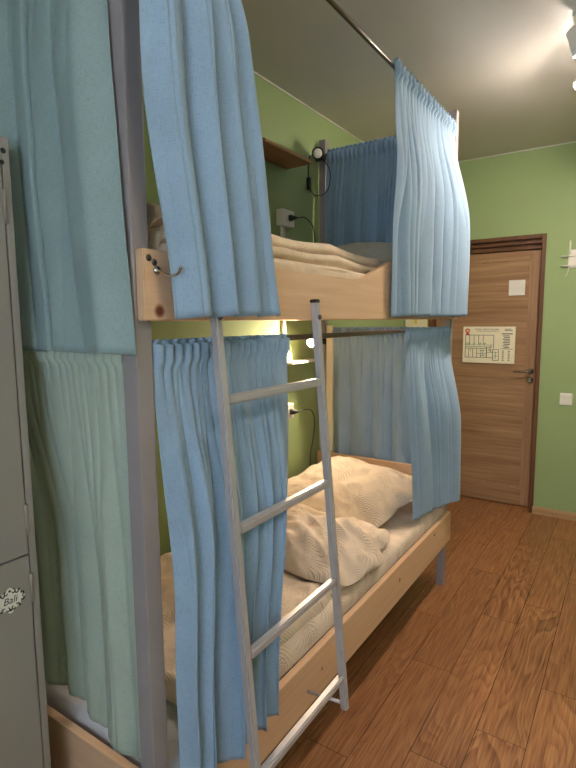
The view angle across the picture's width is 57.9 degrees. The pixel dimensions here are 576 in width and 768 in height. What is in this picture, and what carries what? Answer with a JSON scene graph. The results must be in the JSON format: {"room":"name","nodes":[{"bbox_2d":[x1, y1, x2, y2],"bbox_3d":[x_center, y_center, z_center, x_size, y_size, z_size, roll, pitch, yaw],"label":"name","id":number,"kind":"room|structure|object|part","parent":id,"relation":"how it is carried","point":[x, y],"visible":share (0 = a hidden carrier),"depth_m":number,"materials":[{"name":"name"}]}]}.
{"room":"dormitory","nodes":[
{"label":"dormitory","id":0,"kind":"room"},
{"bbox_2d":[139,19,403,555],"bbox_3d":[-0.598,-0.132,2.253,0.100,2.790,6.690,4,8,33],"label":"wall","id":1,"kind":"structure","parent":0,"point":[285,121],"depth_m":3.02,"materials":[{"name":"green paint"}]},
{"bbox_2d":[280,227,285,333],"bbox_3d":[-0.023,-0.111,3.020,0.016,1.554,0.030,4,8,33],"label":"duct","id":2,"kind":"object","parent":1,"relation":"attached to","point":[282,229],"visible":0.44,"depth_m":2.98,"materials":[{"name":"white plastic"}]},
{"bbox_2d":[276,208,293,228],"bbox_3d":[-0.013,-0.927,2.917,0.048,0.090,0.120,4,8,33],"label":"wall socket","id":3,"kind":"object","parent":1,"relation":"attached to","point":[282,214],"visible":0.83,"depth_m":2.88,"materials":[{"name":"white plastic"}]},
{"bbox_2d":[288,215,315,242],"bbox_3d":[0.101,-0.796,2.998,0.069,0.318,0.269,5,9,37],"label":"power cable","id":4,"kind":"object","parent":3,"relation":"attached to","point":[290,217],"visible":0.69,"depth_m":2.90,"materials":[{"name":"black plastic"}]},
{"bbox_3d":[0.122,-0.793,3.010,0.043,0.310,0.237,3,8,26],"label":"cord","id":5,"kind":"part","parent":4,"relation":"part of","materials":[{"name":"black plastic"}]},
{"bbox_2d":[262,137,311,168],"bbox_3d":[-0.093,-1.206,2.650,0.176,0.062,0.570,4,8,33],"label":"wall shelf","id":6,"kind":"object","parent":1,"relation":"attached to","point":[274,153],"visible":0.59,"depth_m":2.72,"materials":[{"name":"brown wood"}]},
{"bbox_2d":[288,403,293,418],"bbox_3d":[-0.005,0.160,3.048,0.048,0.090,0.085,4,8,33],"label":"wall socket","id":7,"kind":"object","parent":1,"relation":"attached to","point":[290,405],"visible":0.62,"depth_m":3.04,"materials":[{"name":"white plastic"}]},
{"bbox_2d":[290,409,314,465],"bbox_3d":[0.098,0.353,3.138,0.063,0.444,0.254,4,8,33],"label":"power cable","id":8,"kind":"object","parent":7,"relation":"attached to","point":[292,411],"visible":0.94,"depth_m":3.15,"materials":[{"name":"black plastic"}]},
{"bbox_3d":[0.119,0.357,3.148,0.039,0.434,0.221,2,7,22],"label":"cord","id":9,"kind":"part","parent":8,"relation":"part of","materials":[{"name":"black plastic"}]},
{"bbox_2d":[287,358,314,364],"bbox_3d":[0.083,-0.136,3.115,0.085,0.012,0.330,4,8,33],"label":"wall shelf","id":10,"kind":"object","parent":1,"relation":"attached to","point":[292,362],"visible":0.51,"depth_m":3.08,"materials":[{"name":"white wood"}]},
{"bbox_2d":[254,71,364,142],"bbox_3d":[-0.674,-1.488,1.891,0.008,0.009,6.090,4,8,33],"label":"trim","id":11,"kind":"structure","parent":1,"relation":"attached to","point":[254,71],"depth_m":3.04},
{"bbox_2d":[241,0,575,160],"bbox_3d":[0.701,-1.472,1.214,3.245,0.100,6.690,4,8,33],"label":"ceiling","id":12,"kind":"structure","parent":0,"point":[507,67],"depth_m":2.55,"materials":[{"name":"paint"}]},
{"bbox_2d":[566,10,575,88],"bbox_3d":[1.345,-1.487,2.367,0.116,0.156,0.550,4,8,33],"label":"ceiling spotlight","id":13,"kind":"object","parent":12,"relation":"attached to","point":[571,34],"visible":1,"depth_m":2.20,"materials":[{"name":"white plastic"}]},
{"bbox_2d":[261,495,575,767],"bbox_3d":[0.698,1.402,1.525,3.245,0.100,6.600,4,8,33],"label":"floor","id":14,"kind":"structure","parent":0,"point":[477,669],"depth_m":2.31,"materials":[{"name":"brown wood"}]},
{"bbox_2d":[0,136,50,767],"bbox_3d":[-0.928,0.435,1.200,0.566,1.921,0.415,4,8,33],"label":"locker","id":15,"kind":"object","parent":14,"relation":"on","point":[24,731],"visible":1,"depth_m":1.17,"materials":[{"name":"grey paint"}]},
{"bbox_3d":[-0.708,-0.017,1.002,0.012,0.860,0.364,4,8,33],"label":"door","id":16,"kind":"part","parent":15,"relation":"part of","materials":[{"name":"grey paint"}]},
{"bbox_3d":[-0.701,0.872,1.110,0.012,0.924,0.364,4,8,33],"label":"door","id":17,"kind":"part","parent":15,"relation":"part of","materials":[{"name":"grey paint"}]},
{"bbox_2d":[47,0,458,767],"bbox_3d":[-0.002,-0.040,2.184,0.926,2.615,2.201,4,8,33],"label":"bunk bed","id":18,"kind":"object","parent":14,"relation":"on","point":[366,297],"visible":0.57,"depth_m":1.17,"materials":[{"name":"grey paint"}]},
{"bbox_3d":[-0.633,0.999,1.431,0.740,0.193,0.022,4,8,33],"label":"footboard","id":19,"kind":"part","parent":18,"relation":"part of","materials":[{"name":"brown wood"}]},
{"bbox_3d":[-0.313,0.093,1.104,0.044,2.615,0.044,4,8,33],"label":"post","id":20,"kind":"part","parent":18,"relation":"part of","materials":[{"name":"grey metal"}]},
{"bbox_2d":[139,0,280,318],"bbox_3d":[-0.163,-0.652,1.117,0.140,1.018,0.421,4,8,33],"label":"curtain","id":21,"kind":"object","parent":18,"relation":"attached to","point":[199,88],"visible":1,"depth_m":1.06,"materials":[{"name":"blue fabric"}]},
{"bbox_2d":[45,525,432,767],"bbox_3d":[-0.017,0.856,2.294,0.746,0.170,2.083,4,8,33],"label":"mattress","id":22,"kind":"object","parent":18,"relation":"on","point":[58,697],"visible":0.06,"depth_m":1.40,"materials":[{"name":"white fabric"}]},
{"bbox_2d":[279,500,442,679],"bbox_3d":[0.043,0.773,2.366,0.752,0.075,1.877,4,8,33],"label":"sheet","id":23,"kind":"object","parent":22,"relation":"on","point":[404,531],"visible":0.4,"depth_m":2.10,"materials":[{"name":"fabric"}]},
{"bbox_2d":[160,497,389,704],"bbox_3d":[-0.129,0.671,2.051,0.758,0.222,1.308,4,8,33],"label":"duvet","id":24,"kind":"object","parent":23,"relation":"on","point":[361,545],"visible":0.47,"depth_m":2.02,"materials":[{"name":"fabric"}]},
{"bbox_2d":[287,456,412,527],"bbox_3d":[0.317,0.561,2.872,0.570,0.221,0.738,-7,9,-42],"label":"pillow","id":25,"kind":"object","parent":23,"relation":"on","point":[362,490],"visible":0.63,"depth_m":2.71,"materials":[{"name":"beige fabric"}]},
{"bbox_2d":[210,299,348,767],"bbox_3d":[-0.002,0.403,1.390,0.146,1.260,0.463,4,8,33],"label":"ladder","id":26,"kind":"object","parent":18,"relation":"attached to","point":[236,528],"visible":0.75,"depth_m":1.30,"materials":[{"name":"silver metal"}]},
{"bbox_3d":[-0.116,0.429,1.204,0.128,1.251,0.022,4,8,33],"label":"rail","id":27,"kind":"part","parent":26,"relation":"part of","materials":[{"name":"silver metal"}]},
{"bbox_3d":[0.128,0.383,1.567,0.128,1.251,0.022,4,8,33],"label":"rail","id":28,"kind":"part","parent":26,"relation":"part of","materials":[{"name":"silver metal"}]},
{"bbox_2d":[305,338,325,348],"bbox_3d":[0.174,-0.258,3.169,0.072,0.074,0.264,2,7,19],"label":"lamp","id":29,"kind":"object","parent":18,"relation":"attached to","point":[309,342],"visible":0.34,"depth_m":3.06,"materials":[{"name":"black plastic"}]},
{"bbox_3d":[0.136,-0.243,3.060,0.054,0.050,0.024,1,7,14],"label":"bulb","id":30,"kind":"part","parent":29,"relation":"part of","materials":[{"name":"white glass"}]},
{"bbox_2d":[306,147,330,195],"bbox_3d":[0.182,-1.259,3.098,0.092,0.269,0.142,4,8,33],"label":"lamp","id":31,"kind":"object","parent":18,"relation":"attached to","point":[318,154],"visible":0.97,"depth_m":3.06,"materials":[{"name":"black plastic"}]},
{"bbox_2d":[306,177,310,189],"bbox_3d":[0.123,-1.184,3.075,0.022,0.070,0.022,4,8,33],"label":"switch","id":32,"kind":"object","parent":31,"relation":"attached to","point":[308,180],"depth_m":3.07,"materials":[{"name":"black plastic"}]},
{"bbox_3d":[0.174,-1.353,3.049,0.054,0.053,0.017,-1,7,-3],"label":"bulb","id":33,"kind":"part","parent":31,"relation":"part of","materials":[{"name":"white glass"}]},
{"bbox_3d":[0.228,-0.179,3.318,0.044,2.615,0.044,4,8,33],"label":"post","id":34,"kind":"part","parent":18,"relation":"part of","materials":[{"name":"grey metal"}]},
{"bbox_2d":[287,329,405,340],"bbox_3d":[0.283,-0.191,1.975,0.029,0.028,2.113,4,8,33],"label":"curtain rod","id":35,"kind":"object","parent":18,"relation":"attached to","point":[383,332],"visible":0.3,"depth_m":1.85,"materials":[{"name":"metal"}]},
{"bbox_2d":[152,334,289,767],"bbox_3d":[-0.098,0.406,1.344,0.124,1.057,0.523,4,8,33],"label":"curtain","id":36,"kind":"object","parent":35,"relation":"hanging from","point":[212,731],"visible":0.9,"depth_m":1.24,"materials":[{"name":"blue fabric"}]},
{"bbox_2d":[405,326,460,519],"bbox_3d":[0.751,0.199,2.633,0.107,0.971,0.689,4,8,33],"label":"curtain","id":37,"kind":"object","parent":35,"relation":"hanging from","point":[433,407],"visible":1,"depth_m":2.63,"materials":[{"name":"blue fabric"}]},
{"bbox_2d":[326,0,394,70],"bbox_3d":[0.275,-1.232,1.849,0.029,0.028,2.113,4,8,33],"label":"curtain rod","id":38,"kind":"object","parent":18,"relation":"attached to","point":[341,12],"visible":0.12,"depth_m":1.80,"materials":[{"name":"metal"}]},
{"bbox_2d":[391,58,469,316],"bbox_3d":[0.662,-0.813,2.364,0.129,1.011,0.963,4,8,33],"label":"curtain","id":39,"kind":"object","parent":38,"relation":"hanging from","point":[431,226],"visible":1,"depth_m":2.27,"materials":[{"name":"blue fabric"}]},
{"bbox_3d":[0.541,0.664,3.174,0.827,0.420,0.021,4,8,33],"label":"headboard","id":40,"kind":"part","parent":18,"relation":"part of","materials":[{"name":"brown wood"}]},
{"bbox_3d":[0.550,-0.512,3.057,0.740,0.267,0.022,4,8,33],"label":"headboard","id":41,"kind":"part","parent":18,"relation":"part of","materials":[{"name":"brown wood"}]},
{"bbox_3d":[0.881,-0.132,2.887,0.044,2.615,0.044,4,8,33],"label":"post","id":42,"kind":"part","parent":18,"relation":"part of","materials":[{"name":"grey paint"}]},
{"bbox_3d":[0.561,-0.317,3.095,0.740,0.023,0.024,4,8,33],"label":"curtain rod","id":43,"kind":"object","parent":18,"relation":"attached to","visible":0},
{"bbox_2d":[332,327,418,463],"bbox_3d":[0.571,0.091,3.124,0.697,0.865,0.056,4,8,33],"label":"curtain","id":44,"kind":"object","parent":43,"relation":"hanging from","point":[371,416],"visible":0.75,"depth_m":3.16,"materials":[{"name":"blue fabric"}]},
{"bbox_3d":[-0.648,-1.143,1.173,0.740,0.023,0.024,4,8,33],"label":"curtain rod","id":45,"kind":"object","parent":18,"relation":"attached to","visible":0},
{"bbox_2d":[0,0,136,355],"bbox_3d":[-0.641,-0.622,1.195,0.805,1.090,0.081,4,8,33],"label":"curtain","id":46,"kind":"object","parent":45,"relation":"hanging from","point":[58,115],"visible":0.88,"depth_m":1.08,"materials":[{"name":"teal fabric"}]},
{"bbox_3d":[-0.017,-0.350,2.155,0.755,0.107,2.105,4,8,33],"label":"mattress","id":47,"kind":"object","parent":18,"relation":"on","visible":0},
{"bbox_2d":[147,203,384,278],"bbox_3d":[-0.188,-0.440,1.909,0.780,0.131,1.440,4,8,33],"label":"blanket","id":48,"kind":"object","parent":47,"relation":"on","point":[323,259],"visible":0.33,"depth_m":1.64,"materials":[{"name":"beige fabric"}]},
{"bbox_2d":[337,242,391,261],"bbox_3d":[0.396,-0.640,2.753,0.675,0.232,0.508,4,8,33],"label":"pillow","id":49,"kind":"object","parent":47,"relation":"on","point":[377,250],"visible":0.08,"depth_m":2.58,"materials":[{"name":"white fabric"}]},
{"bbox_3d":[-0.640,-0.102,1.299,0.740,0.023,0.024,4,8,33],"label":"curtain rod","id":50,"kind":"object","parent":18,"relation":"attached to","visible":0},
{"bbox_2d":[22,350,140,761],"bbox_3d":[-0.626,0.374,1.371,0.733,1.011,0.105,4,8,33],"label":"curtain","id":51,"kind":"object","parent":50,"relation":"hanging from","point":[76,420],"visible":0.68,"depth_m":1.25,"materials":[{"name":"teal fabric"}]},
{"bbox_3d":[0.545,-1.368,2.956,0.740,0.023,0.024,4,8,33],"label":"curtain rod","id":52,"kind":"object","parent":18,"relation":"attached to","visible":0},
{"bbox_2d":[325,135,396,246],"bbox_3d":[0.527,-0.964,2.973,0.730,0.856,0.073,4,8,33],"label":"curtain","id":53,"kind":"object","parent":52,"relation":"hanging from","point":[359,199],"visible":0.38,"depth_m":3.02,"materials":[{"name":"blue fabric"}]},
{"bbox_2d":[404,142,575,512],"bbox_3d":[2.410,-0.347,3.836,3.145,2.790,0.300,4,8,33],"label":"wall","id":54,"kind":"structure","parent":0,"point":[528,192],"depth_m":3.94,"materials":[{"name":"green paint"}]},
{"bbox_2d":[405,319,426,326],"bbox_3d":[1.109,-0.523,4.501,0.195,0.200,0.003,4,8,33],"label":"notice sheet","id":55,"kind":"object","parent":54,"relation":"attached to","point":[415,322],"visible":0.21,"depth_m":4.50,"materials":[{"name":"beige paper"}]},
{"bbox_2d":[428,233,546,512],"bbox_3d":[1.625,-0.086,4.331,0.883,2.165,0.206,4,8,33],"label":"door","id":56,"kind":"structure","parent":54,"relation":"in","point":[498,403],"depth_m":4.26,"materials":[{"name":"brown wood"}]},
{"bbox_2d":[462,327,515,363],"bbox_3d":[1.649,-0.322,4.285,0.410,0.300,0.004,4,8,33],"label":"evacuation plan","id":57,"kind":"object","parent":56,"relation":"attached to","point":[480,344],"visible":1,"depth_m":4.28,"materials":[{"name":"beige paper"}]},
{"bbox_3d":[1.637,-0.077,4.354,0.670,1.852,0.024,4,8,33],"label":"panel","id":58,"kind":"part","parent":56,"relation":"part of","materials":[{"name":"brown wood"}]},
{"bbox_3d":[1.636,-0.041,4.356,0.660,2.054,0.040,4,8,33],"label":"rail","id":59,"kind":"part","parent":56,"relation":"part of","materials":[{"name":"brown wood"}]},
{"bbox_3d":[1.629,-0.076,4.342,0.660,1.842,0.009,4,8,33],"label":"panel molding","id":60,"kind":"part","parent":56,"relation":"part of","materials":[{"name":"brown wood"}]},
{"bbox_2d":[509,280,524,295],"bbox_3d":[1.813,-0.763,4.121,0.120,0.120,0.003,4,8,33],"label":"paper sheet","id":61,"kind":"object","parent":56,"relation":"attached to","point":[516,287],"visible":1,"depth_m":4.12,"materials":[{"name":"white paper"}]},
{"bbox_3d":[1.871,-0.100,4.132,0.141,0.052,0.059,4,8,33],"label":"handle","id":62,"kind":"part","parent":56,"relation":"part of","materials":[{"name":"silver metal"}]},
{"bbox_2d":[458,141,575,161],"bbox_3d":[2.273,-1.714,3.569,3.045,0.009,0.008,4,8,33],"label":"trim","id":63,"kind":"structure","parent":54,"relation":"attached to","point":[573,141],"depth_m":3.92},
{"bbox_2d":[532,506,575,520],"bbox_3d":[2.749,1.055,3.594,1.946,0.060,0.018,4,8,33],"label":"baseboard","id":64,"kind":"structure","parent":54,"relation":"attached to","point":[571,516],"depth_m":4.04,"materials":[{"name":"beige wood"}]},
{"bbox_2d":[559,393,572,404],"bbox_3d":[2.092,0.114,3.916,0.084,0.090,0.016,4,8,33],"label":"light switch","id":65,"kind":"object","parent":54,"relation":"attached to","point":[565,398],"visible":1,"depth_m":3.91,"materials":[{"name":"white plastic"}]},
{"bbox_2d":[560,240,575,276],"bbox_3d":[2.082,-0.911,3.781,0.174,0.263,0.051,2,7,22],"label":"coat hook","id":66,"kind":"object","parent":54,"relation":"attached to","point":[572,253],"visible":1,"depth_m":3.79,"materials":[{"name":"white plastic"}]},
{"bbox_3d":[2.089,-0.913,3.791,0.080,0.130,0.012,4,8,33],"label":"plate","id":67,"kind":"part","parent":66,"relation":"part of","materials":[{"name":"white plastic"}]}
]}

